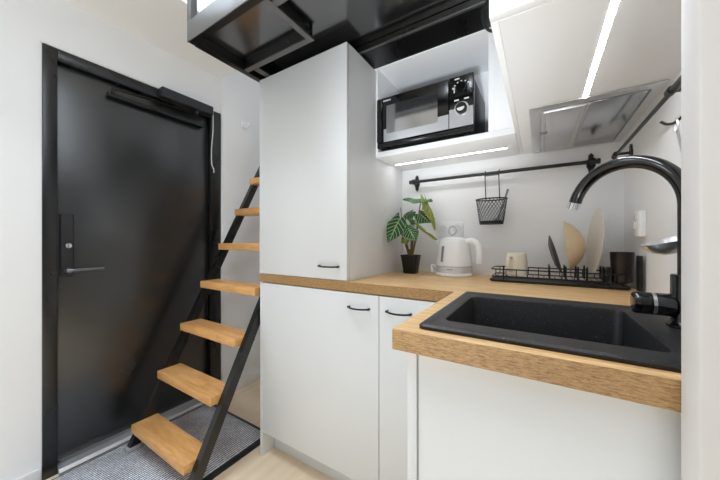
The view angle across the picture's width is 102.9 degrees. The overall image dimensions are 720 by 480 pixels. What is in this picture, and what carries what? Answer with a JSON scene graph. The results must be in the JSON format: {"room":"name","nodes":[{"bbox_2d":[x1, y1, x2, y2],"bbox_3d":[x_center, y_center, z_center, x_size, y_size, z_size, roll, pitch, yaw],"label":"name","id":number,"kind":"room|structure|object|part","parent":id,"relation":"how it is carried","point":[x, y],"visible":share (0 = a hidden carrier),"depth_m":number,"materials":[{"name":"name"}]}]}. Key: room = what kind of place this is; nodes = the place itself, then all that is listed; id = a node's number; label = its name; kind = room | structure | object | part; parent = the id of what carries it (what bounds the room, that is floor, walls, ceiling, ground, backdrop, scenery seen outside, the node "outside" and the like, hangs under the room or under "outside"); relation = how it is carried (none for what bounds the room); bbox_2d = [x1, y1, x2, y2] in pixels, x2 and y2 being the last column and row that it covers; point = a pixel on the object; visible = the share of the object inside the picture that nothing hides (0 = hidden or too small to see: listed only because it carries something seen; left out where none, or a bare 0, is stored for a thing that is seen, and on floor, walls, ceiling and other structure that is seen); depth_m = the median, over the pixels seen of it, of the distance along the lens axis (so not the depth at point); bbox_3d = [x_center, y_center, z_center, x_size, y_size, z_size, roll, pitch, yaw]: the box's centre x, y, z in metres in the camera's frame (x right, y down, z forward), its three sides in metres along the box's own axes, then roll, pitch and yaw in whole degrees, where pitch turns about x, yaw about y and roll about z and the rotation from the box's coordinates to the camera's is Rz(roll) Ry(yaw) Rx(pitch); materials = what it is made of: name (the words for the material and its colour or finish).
{"room":"studio apartment","nodes":[
{"label":"studio apartment","id":0,"kind":"room"},
{"bbox_2d":[0,0,260,479],"bbox_3d":[-1.995,-0.328,0.484,0.205,2.780,4.900,0,0,32],"label":"wall","id":1,"kind":"structure","parent":0,"point":[23,23],"depth_m":1.26,"materials":[{"name":"paint"}]},
{"bbox_2d":[14,468,40,479],"bbox_3d":[-2.289,1.031,-0.143,0.014,0.062,3.325,0,0,32],"label":"baseboard","id":2,"kind":"structure","parent":1,"relation":"attached to","point":[36,474],"depth_m":1.24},
{"bbox_2d":[40,39,213,110],"bbox_3d":[-1.198,-0.882,1.599,0.012,0.010,0.792,0,0,32],"label":"door frame","id":3,"kind":"structure","parent":1,"relation":"attached to","point":[41,40],"depth_m":1.42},
{"bbox_2d":[42,43,220,479],"bbox_3d":[-1.200,0.089,1.634,0.130,1.946,0.837,0,0,32],"label":"door","id":4,"kind":"structure","parent":1,"relation":"in","point":[131,191],"depth_m":1.50,"materials":[{"name":"black paint"}]},
{"bbox_3d":[-1.375,0.021,1.345,0.016,0.297,0.046,0,0,32],"label":"handle plate","id":5,"kind":"part","parent":4,"relation":"part of","materials":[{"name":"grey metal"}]},
{"bbox_3d":[-1.319,0.137,1.377,0.044,0.024,0.133,0,0,32],"label":"lever handle","id":6,"kind":"part","parent":4,"relation":"part of","materials":[{"name":"grey metal"}]},
{"bbox_3d":[-1.163,-0.752,1.674,0.025,0.022,0.492,0,0,32],"label":"slide rail","id":7,"kind":"part","parent":4,"relation":"part of","materials":[{"name":"black plastic"}]},
{"bbox_3d":[-1.143,-0.791,1.644,0.028,0.072,0.438,0,0,35],"label":"closer arm","id":8,"kind":"part","parent":4,"relation":"part of","materials":[{"name":"black paint"}]},
{"bbox_2d":[211,111,214,172],"bbox_3d":[-0.986,-0.666,1.921,0.010,0.416,0.026,0,0,20],"label":"cable","id":9,"kind":"object","parent":4,"relation":"hanging from","point":[213,111],"visible":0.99,"depth_m":1.92,"materials":[{"name":"white plastic"}]},
{"bbox_2d":[241,120,249,128],"bbox_3d":[-0.824,-0.852,2.091,0.072,0.061,0.057,0,0,32],"label":"wall hook","id":10,"kind":"object","parent":1,"relation":"attached to","point":[244,124],"visible":1,"depth_m":2.09,"materials":[{"name":"white plastic"}]},
{"bbox_3d":[-0.852,-0.858,2.108,0.006,0.050,0.057,0,0,32],"label":"plate","id":11,"kind":"part","parent":10,"relation":"part of","materials":[{"name":"white plastic"}]},
{"bbox_2d":[235,369,259,390],"bbox_3d":[-0.805,1.028,2.174,0.016,0.068,0.492,0,0,32],"label":"baseboard","id":12,"kind":"structure","parent":1,"relation":"attached to","point":[243,381],"depth_m":2.13,"materials":[{"name":"white wood"}]},
{"bbox_2d":[65,0,236,78],"bbox_3d":[-1.877,-1.418,0.095,0.460,0.600,4.166,0,0,32],"label":"ceiling","id":13,"kind":"structure","parent":0,"point":[162,24],"depth_m":1.47,"materials":[{"name":"paint"}]},
{"bbox_2d":[46,379,333,479],"bbox_3d":[-0.261,1.092,-0.604,4.400,0.060,4.900,0,0,32],"label":"floor","id":14,"kind":"structure","parent":0,"point":[276,464],"depth_m":1.37,"materials":[{"name":"wood"}]},
{"bbox_2d":[52,404,259,479],"bbox_3d":[-0.960,1.056,1.355,0.597,0.013,0.875,0,0,32],"label":"doormat","id":15,"kind":"object","parent":14,"relation":"on","point":[237,437],"visible":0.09,"depth_m":1.40,"materials":[{"name":"grey woven textile"},{"name":"black rubber"}]},
{"bbox_2d":[125,166,259,479],"bbox_3d":[-0.660,0.080,1.714,0.570,1.936,1.025,0,0,32],"label":"ladder","id":16,"kind":"object","parent":15,"relation":"on","point":[186,454],"visible":0.76,"depth_m":1.42,"materials":[{"name":"black paint"}]},
{"bbox_3d":[-0.433,0.072,1.575,0.032,1.920,1.019,0,0,32],"label":"rail","id":17,"kind":"part","parent":16,"relation":"part of","materials":[{"name":"black metal"}]},
{"bbox_2d":[275,438,352,479],"bbox_3d":[-0.035,1.002,1.234,0.947,0.119,0.014,0,0,32],"label":"plinth","id":18,"kind":"object","parent":14,"relation":"on","point":[291,451],"visible":0.39,"depth_m":1.35,"materials":[{"name":"white laminate"}]},
{"bbox_2d":[260,281,380,479],"bbox_3d":[-0.080,0.631,1.462,0.670,0.862,0.576,0,0,32],"label":"base cabinet","id":19,"kind":"object","parent":14,"relation":"on","point":[319,347],"visible":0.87,"depth_m":1.21,"materials":[{"name":"white wood"}]},
{"bbox_3d":[-0.346,0.631,1.651,0.018,0.862,0.539,0,0,32],"label":"panel","id":20,"kind":"part","parent":19,"relation":"part of","materials":[{"name":"white laminate"}]},
{"bbox_3d":[-0.012,0.259,1.100,0.100,0.009,0.034,0,0,32],"label":"handle","id":21,"kind":"part","parent":19,"relation":"part of","materials":[{"name":"black metal"}]},
{"bbox_2d":[379,295,437,479],"bbox_3d":[0.330,0.572,1.203,0.296,0.740,0.572,0,0,32],"label":"base cabinet","id":22,"kind":"object","parent":14,"relation":"on","point":[393,311],"visible":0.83,"depth_m":1.04,"materials":[{"name":"white wood"}]},
{"bbox_3d":[0.130,0.256,1.010,0.100,0.009,0.034,0,0,32],"label":"handle","id":23,"kind":"part","parent":22,"relation":"part of","materials":[{"name":"black metal"}]},
{"bbox_2d":[408,352,680,479],"bbox_3d":[0.552,0.631,0.822,0.481,0.862,0.981,0,0,32],"label":"base cabinet","id":24,"kind":"object","parent":14,"relation":"on","point":[465,422],"visible":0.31,"depth_m":0.44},
{"bbox_3d":[0.213,0.631,0.716,0.018,0.862,0.441,0,0,32],"label":"panel","id":25,"kind":"part","parent":24,"relation":"part of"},
{"bbox_2d":[259,270,680,411],"bbox_3d":[0.138,0.181,1.073,1.454,0.038,1.004,0,0,32],"label":"countertop","id":26,"kind":"structure","parent":24,"relation":"on","point":[658,388],"depth_m":0.48,"materials":[{"name":"brown wood"}]},
{"bbox_2d":[260,42,401,280],"bbox_3d":[-0.140,-0.317,1.499,0.527,0.958,0.577,0,0,32],"label":"upper cabinet","id":27,"kind":"object","parent":26,"relation":"on","point":[327,201],"visible":0.99,"depth_m":1.27,"materials":[{"name":"white wood"}]},
{"bbox_3d":[-0.271,-0.318,1.291,0.526,0.954,0.018,0,0,32],"label":"door","id":28,"kind":"part","parent":27,"relation":"part of","materials":[{"name":"white laminate"}]},
{"bbox_3d":[-0.137,0.105,1.176,0.107,0.009,0.034,0,0,32],"label":"handle","id":29,"kind":"part","parent":27,"relation":"part of","materials":[{"name":"black metal"}]},
{"bbox_2d":[187,0,490,82],"bbox_3d":[-0.074,-1.183,1.102,1.120,0.761,0.568,0,0,32],"label":"platform","id":30,"kind":"object","parent":27,"relation":"on","point":[259,39],"visible":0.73,"depth_m":1.12,"materials":[{"name":"metal"}]},
{"bbox_3d":[-0.681,-1.212,1.164,0.026,0.653,0.026,0,0,32],"label":"railing post","id":31,"kind":"part","parent":30,"relation":"part of","materials":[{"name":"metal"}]},
{"bbox_2d":[480,0,491,32],"bbox_3d":[0.408,-0.733,0.868,0.082,0.218,0.019,0,0,20],"label":"cable","id":32,"kind":"object","parent":30,"relation":"hanging from","point":[486,27],"visible":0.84,"depth_m":0.88,"materials":[{"name":"black plastic"}]},
{"bbox_2d":[386,194,436,273],"bbox_3d":[0.260,-0.036,1.402,0.228,0.395,0.160,0,0,32],"label":"potted plant","id":33,"kind":"object","parent":26,"relation":"on","point":[397,226],"visible":1,"depth_m":1.40,"materials":[{"name":"green plant"}]},
{"bbox_3d":[0.256,0.116,1.447,0.088,0.092,0.088,0,0,32],"label":"pot","id":34,"kind":"part","parent":33,"relation":"part of","materials":[{"name":"black plastic"}]},
{"bbox_2d":[430,225,481,276],"bbox_3d":[0.453,0.044,1.340,0.169,0.236,0.215,0,0,-23],"label":"electric kettle","id":35,"kind":"object","parent":26,"relation":"on","point":[453,259],"visible":1,"depth_m":1.30,"materials":[{"name":"white plastic"}]},
{"bbox_3d":[0.358,0.131,1.387,0.039,0.041,0.015,0,0,18],"label":"switch lever","id":36,"kind":"part","parent":35,"relation":"part of","materials":[{"name":"white plastic"}]},
{"bbox_3d":[0.440,-0.046,1.365,0.042,0.055,0.015,0,0,32],"label":"lid knob","id":37,"kind":"part","parent":35,"relation":"part of","materials":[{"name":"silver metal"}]},
{"bbox_3d":[0.445,-0.014,1.362,0.122,0.016,0.122,0,0,32],"label":"lid","id":38,"kind":"part","parent":35,"relation":"part of","materials":[{"name":"white plastic"}]},
{"bbox_3d":[0.508,0.042,1.291,0.021,0.115,0.085,0,0,-41],"label":"handle","id":39,"kind":"part","parent":35,"relation":"part of","materials":[{"name":"white plastic"}]},
{"bbox_2d":[419,291,680,372],"bbox_3d":[0.408,0.244,0.583,0.456,0.182,0.409,0,0,32],"label":"sink","id":40,"kind":"object","parent":26,"relation":"in","point":[609,332],"visible":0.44,"depth_m":0.64,"materials":[{"name":"black stone"}]},
{"bbox_2d":[490,264,630,289],"bbox_3d":[0.742,0.126,1.108,0.430,0.072,0.156,0,0,32],"label":"dish rack","id":41,"kind":"object","parent":26,"relation":"on","point":[605,274],"visible":0.88,"depth_m":1.07,"materials":[{"name":"black metal"}]},
{"bbox_2d":[505,252,527,275],"bbox_3d":[0.635,0.093,1.167,0.082,0.090,0.111,0,0,32],"label":"mug","id":42,"kind":"object","parent":41,"relation":"in","point":[514,260],"visible":0.94,"depth_m":1.15,"materials":[{"name":"beige ceramic"}]},
{"bbox_3d":[0.595,0.093,1.145,0.035,0.063,0.012,0,0,-33],"label":"handle","id":43,"kind":"part","parent":42,"relation":"part of","materials":[{"name":"beige ceramic"}]},
{"bbox_2d":[548,235,561,270],"bbox_3d":[0.750,0.049,1.104,0.045,0.142,0.146,0,0,32],"label":"plate","id":44,"kind":"object","parent":41,"relation":"in","point":[551,246],"visible":0.97,"depth_m":1.11,"materials":[{"name":"grey ceramic"}]},
{"bbox_2d":[490,275,630,289],"bbox_3d":[0.742,0.157,1.108,0.430,0.008,0.156,0,0,32],"label":"drip tray","id":45,"kind":"object","parent":41,"relation":"attached to","point":[584,283],"depth_m":1.07,"materials":[{"name":"black plastic"}]},
{"bbox_2d":[563,221,585,269],"bbox_3d":[0.804,0.017,1.078,0.072,0.186,0.186,0,0,32],"label":"bowl","id":46,"kind":"object","parent":41,"relation":"on","point":[574,240],"visible":1,"depth_m":1.03,"materials":[{"name":"beige ceramic"}]},
{"bbox_2d":[586,208,604,274],"bbox_3d":[0.858,0.003,1.043,0.033,0.243,0.244,0,0,29],"label":"plate","id":47,"kind":"object","parent":41,"relation":"in","point":[594,249],"visible":0.98,"depth_m":1.06,"materials":[{"name":"ceramic"}]},
{"bbox_2d":[610,252,634,282],"bbox_3d":[0.885,0.088,0.970,0.064,0.102,0.064,0,0,32],"label":"tumbler","id":48,"kind":"object","parent":41,"relation":"in","point":[620,262],"visible":0.94,"depth_m":0.95,"materials":[{"name":"brown ceramic"}]},
{"bbox_2d":[567,155,680,329],"bbox_3d":[0.531,-0.011,0.587,0.083,0.330,0.236,0,0,-23],"label":"faucet","id":49,"kind":"object","parent":26,"relation":"on","point":[663,304],"visible":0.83,"depth_m":0.53,"materials":[{"name":"black metal"}]},
{"bbox_3d":[0.550,-0.057,0.599,0.026,0.238,0.217,0,0,-19],"label":"spout","id":50,"kind":"part","parent":49,"relation":"part of","materials":[{"name":"black metal"}]},
{"bbox_3d":[0.530,0.116,0.541,0.025,0.041,0.041,0,0,32],"label":"lever knob","id":51,"kind":"part","parent":49,"relation":"part of","materials":[{"name":"black metal"}]},
{"bbox_2d":[636,256,642,291],"bbox_3d":[0.870,0.104,0.893,0.010,0.116,0.027,0,0,32],"label":"board","id":52,"kind":"object","parent":26,"relation":"on","point":[639,259],"visible":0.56,"depth_m":0.88,"materials":[{"name":"black plastic"}]},
{"bbox_2d":[374,69,623,280],"bbox_3d":[0.564,-0.288,1.585,1.630,2.700,0.315,0,0,32],"label":"wall","id":53,"kind":"structure","parent":0,"point":[537,201],"depth_m":1.29,"materials":[{"name":"paint"}]},
{"bbox_2d":[376,27,519,170],"bbox_3d":[0.399,-0.606,1.322,0.575,0.432,0.304,0,0,32],"label":"upper cabinet","id":54,"kind":"object","parent":53,"relation":"attached to","point":[476,52],"visible":0.61,"depth_m":1.27,"materials":[{"name":"white"}]},
{"bbox_2d":[377,72,484,150],"bbox_3d":[0.332,-0.534,1.333,0.422,0.238,0.312,0,0,32],"label":"microwave","id":55,"kind":"object","parent":54,"relation":"on","point":[454,107],"visible":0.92,"depth_m":1.20,"materials":[{"name":"black plastic"}]},
{"bbox_3d":[0.090,-0.550,1.321,0.026,0.198,0.010,0,0,32],"label":"door handle","id":56,"kind":"part","parent":55,"relation":"part of","materials":[{"name":"black plastic"}]},
{"bbox_3d":[0.224,-0.551,1.251,0.327,0.204,0.022,0,0,32],"label":"door","id":57,"kind":"part","parent":55,"relation":"part of","materials":[{"name":"black glass"}]},
{"bbox_3d":[0.398,-0.488,1.129,0.091,0.074,0.002,0,0,32],"label":"silver panel","id":58,"kind":"part","parent":55,"relation":"part of","materials":[{"name":"silver metal"}]},
{"bbox_3d":[0.395,-0.521,1.121,0.042,0.042,0.017,0,0,32],"label":"knob","id":59,"kind":"part","parent":55,"relation":"part of","materials":[{"name":"silver metal"}]},
{"bbox_3d":[0.395,-0.601,1.121,0.042,0.042,0.017,0,0,32],"label":"knob","id":60,"kind":"part","parent":55,"relation":"part of","materials":[{"name":"black plastic"}]},
{"bbox_3d":[0.404,-0.551,1.139,0.093,0.204,0.022,0,0,32],"label":"control panel","id":61,"kind":"part","parent":55,"relation":"part of","materials":[{"name":"black plastic"}]},
{"bbox_2d":[378,127,519,170],"bbox_3d":[0.404,-0.402,1.319,0.565,0.024,0.304,0,0,32],"label":"shelf","id":62,"kind":"object","parent":54,"relation":"attached to","point":[498,142],"depth_m":1.25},
{"bbox_3d":[0.536,-0.618,1.066,0.072,0.408,0.016,0,0,32],"label":"filler panel","id":63,"kind":"part","parent":54,"relation":"part of","materials":[{"name":"white wood"}]},
{"bbox_2d":[437,221,463,237],"bbox_3d":[0.458,-0.058,1.458,0.130,0.080,0.013,0,0,32],"label":"wall socket","id":64,"kind":"object","parent":53,"relation":"attached to","point":[442,227],"visible":0.9,"depth_m":1.46,"materials":[{"name":"white plastic"}]},
{"bbox_2d":[439,225,447,233],"bbox_3d":[0.427,-0.058,1.472,0.048,0.048,0.004,0,0,32],"label":"outlet","id":65,"kind":"object","parent":64,"relation":"attached to","point":[443,229],"depth_m":1.47,"materials":[{"name":"white plastic"}]},
{"bbox_2d":[451,225,460,233],"bbox_3d":[0.482,-0.058,1.437,0.048,0.048,0.004,0,0,32],"label":"outlet","id":66,"kind":"object","parent":64,"relation":"attached to","point":[458,227],"depth_m":1.43,"materials":[{"name":"white plastic"}]},
{"bbox_2d":[409,153,600,190],"bbox_3d":[0.608,-0.312,1.338,0.790,0.088,0.058,0,0,32],"label":"hanging rail","id":67,"kind":"object","parent":53,"relation":"attached to","point":[591,162],"visible":0.98,"depth_m":1.26,"materials":[{"name":"black metal"}]},
{"bbox_2d":[475,169,507,224],"bbox_3d":[0.598,-0.201,1.307,0.136,0.251,0.092,0,0,32],"label":"wire basket","id":68,"kind":"object","parent":67,"relation":"hanging from","point":[501,221],"visible":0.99,"depth_m":1.29,"materials":[{"name":"black metal"}]},
{"bbox_2d":[494,189,508,219],"bbox_3d":[0.635,-0.158,1.289,0.062,0.149,0.029,0,0,32],"label":"dish brush","id":69,"kind":"object","parent":68,"relation":"in","point":[507,190],"visible":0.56,"depth_m":1.28,"materials":[{"name":"plastic"}]},
{"bbox_3d":[0.600,-0.312,1.325,0.774,0.015,0.015,0,0,32],"label":"rod","id":70,"kind":"part","parent":67,"relation":"part of","materials":[{"name":"black metal"}]},
{"bbox_2d":[624,72,680,293],"bbox_3d":[0.829,-0.288,0.639,0.175,2.700,1.006,0,0,32],"label":"wall","id":71,"kind":"structure","parent":0,"point":[644,189],"depth_m":0.81,"materials":[{"name":"paint"}]},
{"bbox_2d":[489,0,680,154],"bbox_3d":[0.623,-0.814,0.807,0.350,0.848,0.939,0,0,32],"label":"upper cabinet","id":72,"kind":"object","parent":71,"relation":"attached to","point":[549,51],"visible":0.89,"depth_m":0.58,"materials":[{"name":"white"}]},
{"bbox_3d":[0.485,-0.814,0.904,0.013,0.848,0.921,0,0,32],"label":"panel","id":73,"kind":"part","parent":72,"relation":"part of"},
{"bbox_3d":[0.378,-0.814,0.416,0.350,0.848,0.017,0,0,32],"label":"door","id":74,"kind":"part","parent":72,"relation":"part of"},
{"bbox_2d":[529,79,669,152],"bbox_3d":[0.754,-0.385,0.977,0.294,0.010,0.500,0,0,32],"label":"hood","id":75,"kind":"object","parent":72,"relation":"attached to","point":[608,117],"visible":1,"depth_m":0.89,"materials":[{"name":"silver metal"}]},
{"bbox_3d":[0.701,-0.384,1.008,0.108,0.005,0.432,0,0,32],"label":"filter panel","id":76,"kind":"part","parent":75,"relation":"part of","materials":[{"name":"silver metal"}]},
{"bbox_3d":[0.803,-0.384,0.947,0.117,0.005,0.438,0,0,32],"label":"glass panel","id":77,"kind":"part","parent":75,"relation":"part of","materials":[{"name":"grey glass"}]},
{"bbox_2d":[633,210,645,236],"bbox_3d":[0.882,-0.054,0.907,0.019,0.080,0.063,0,0,32],"label":"wall socket","id":78,"kind":"object","parent":71,"relation":"attached to","point":[639,221],"visible":1,"depth_m":0.89,"materials":[{"name":"white plastic"}]},
{"bbox_2d":[633,217,637,229],"bbox_3d":[0.878,-0.056,0.915,0.004,0.040,0.040,0,0,32],"label":"outlet","id":79,"kind":"object","parent":78,"relation":"attached to","point":[635,221],"depth_m":0.91,"materials":[{"name":"plastic"}]},
{"bbox_2d":[611,75,680,158],"bbox_3d":[0.744,-0.312,0.719,0.052,0.060,0.808,0,0,32],"label":"hanging rail","id":80,"kind":"object","parent":71,"relation":"attached to","point":[671,90],"visible":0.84,"depth_m":0.70,"materials":[{"name":"black metal"}]},
{"bbox_3d":[0.729,-0.312,0.723,0.009,0.010,0.800,0,0,32],"label":"rod","id":81,"kind":"part","parent":80,"relation":"part of","materials":[{"name":"black metal"}]},
{"bbox_2d":[660,116,680,125],"bbox_3d":[0.585,-0.273,0.517,0.019,0.100,0.111,0,0,18],"label":"hook","id":82,"kind":"object","parent":80,"relation":"hanging from","point":[679,118],"visible":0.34,"depth_m":0.55,"materials":[{"name":"black metal"}]},
{"bbox_2d":[640,118,680,254],"bbox_3d":[0.600,-0.103,0.556,0.082,0.260,0.080,0,0,32],"label":"ladle","id":83,"kind":"object","parent":82,"relation":"hanging from","point":[666,246],"visible":0.49,"depth_m":0.55,"materials":[{"name":"silver metal"}]},
{"bbox_2d":[640,236,676,254],"bbox_3d":[0.598,0.007,0.557,0.077,0.041,0.080,0,0,32],"label":"bowl","id":84,"kind":"object","parent":83,"relation":"on","point":[666,246],"depth_m":0.55,"materials":[{"name":"silver metal"}]},
{"bbox_3d":[0.614,-0.121,0.536,0.038,0.224,0.016,0,0,24],"label":"handle","id":85,"kind":"part","parent":83,"relation":"part of","materials":[{"name":"silver metal"}]},
{"bbox_2d":[681,0,719,479],"bbox_3d":[1.275,-0.288,-0.262,2.162,2.700,0.048,0,0,32],"label":"wall partition","id":86,"kind":"structure","parent":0,"point":[700,19],"depth_m":0.29,"materials":[{"name":"paint"}]}
]}

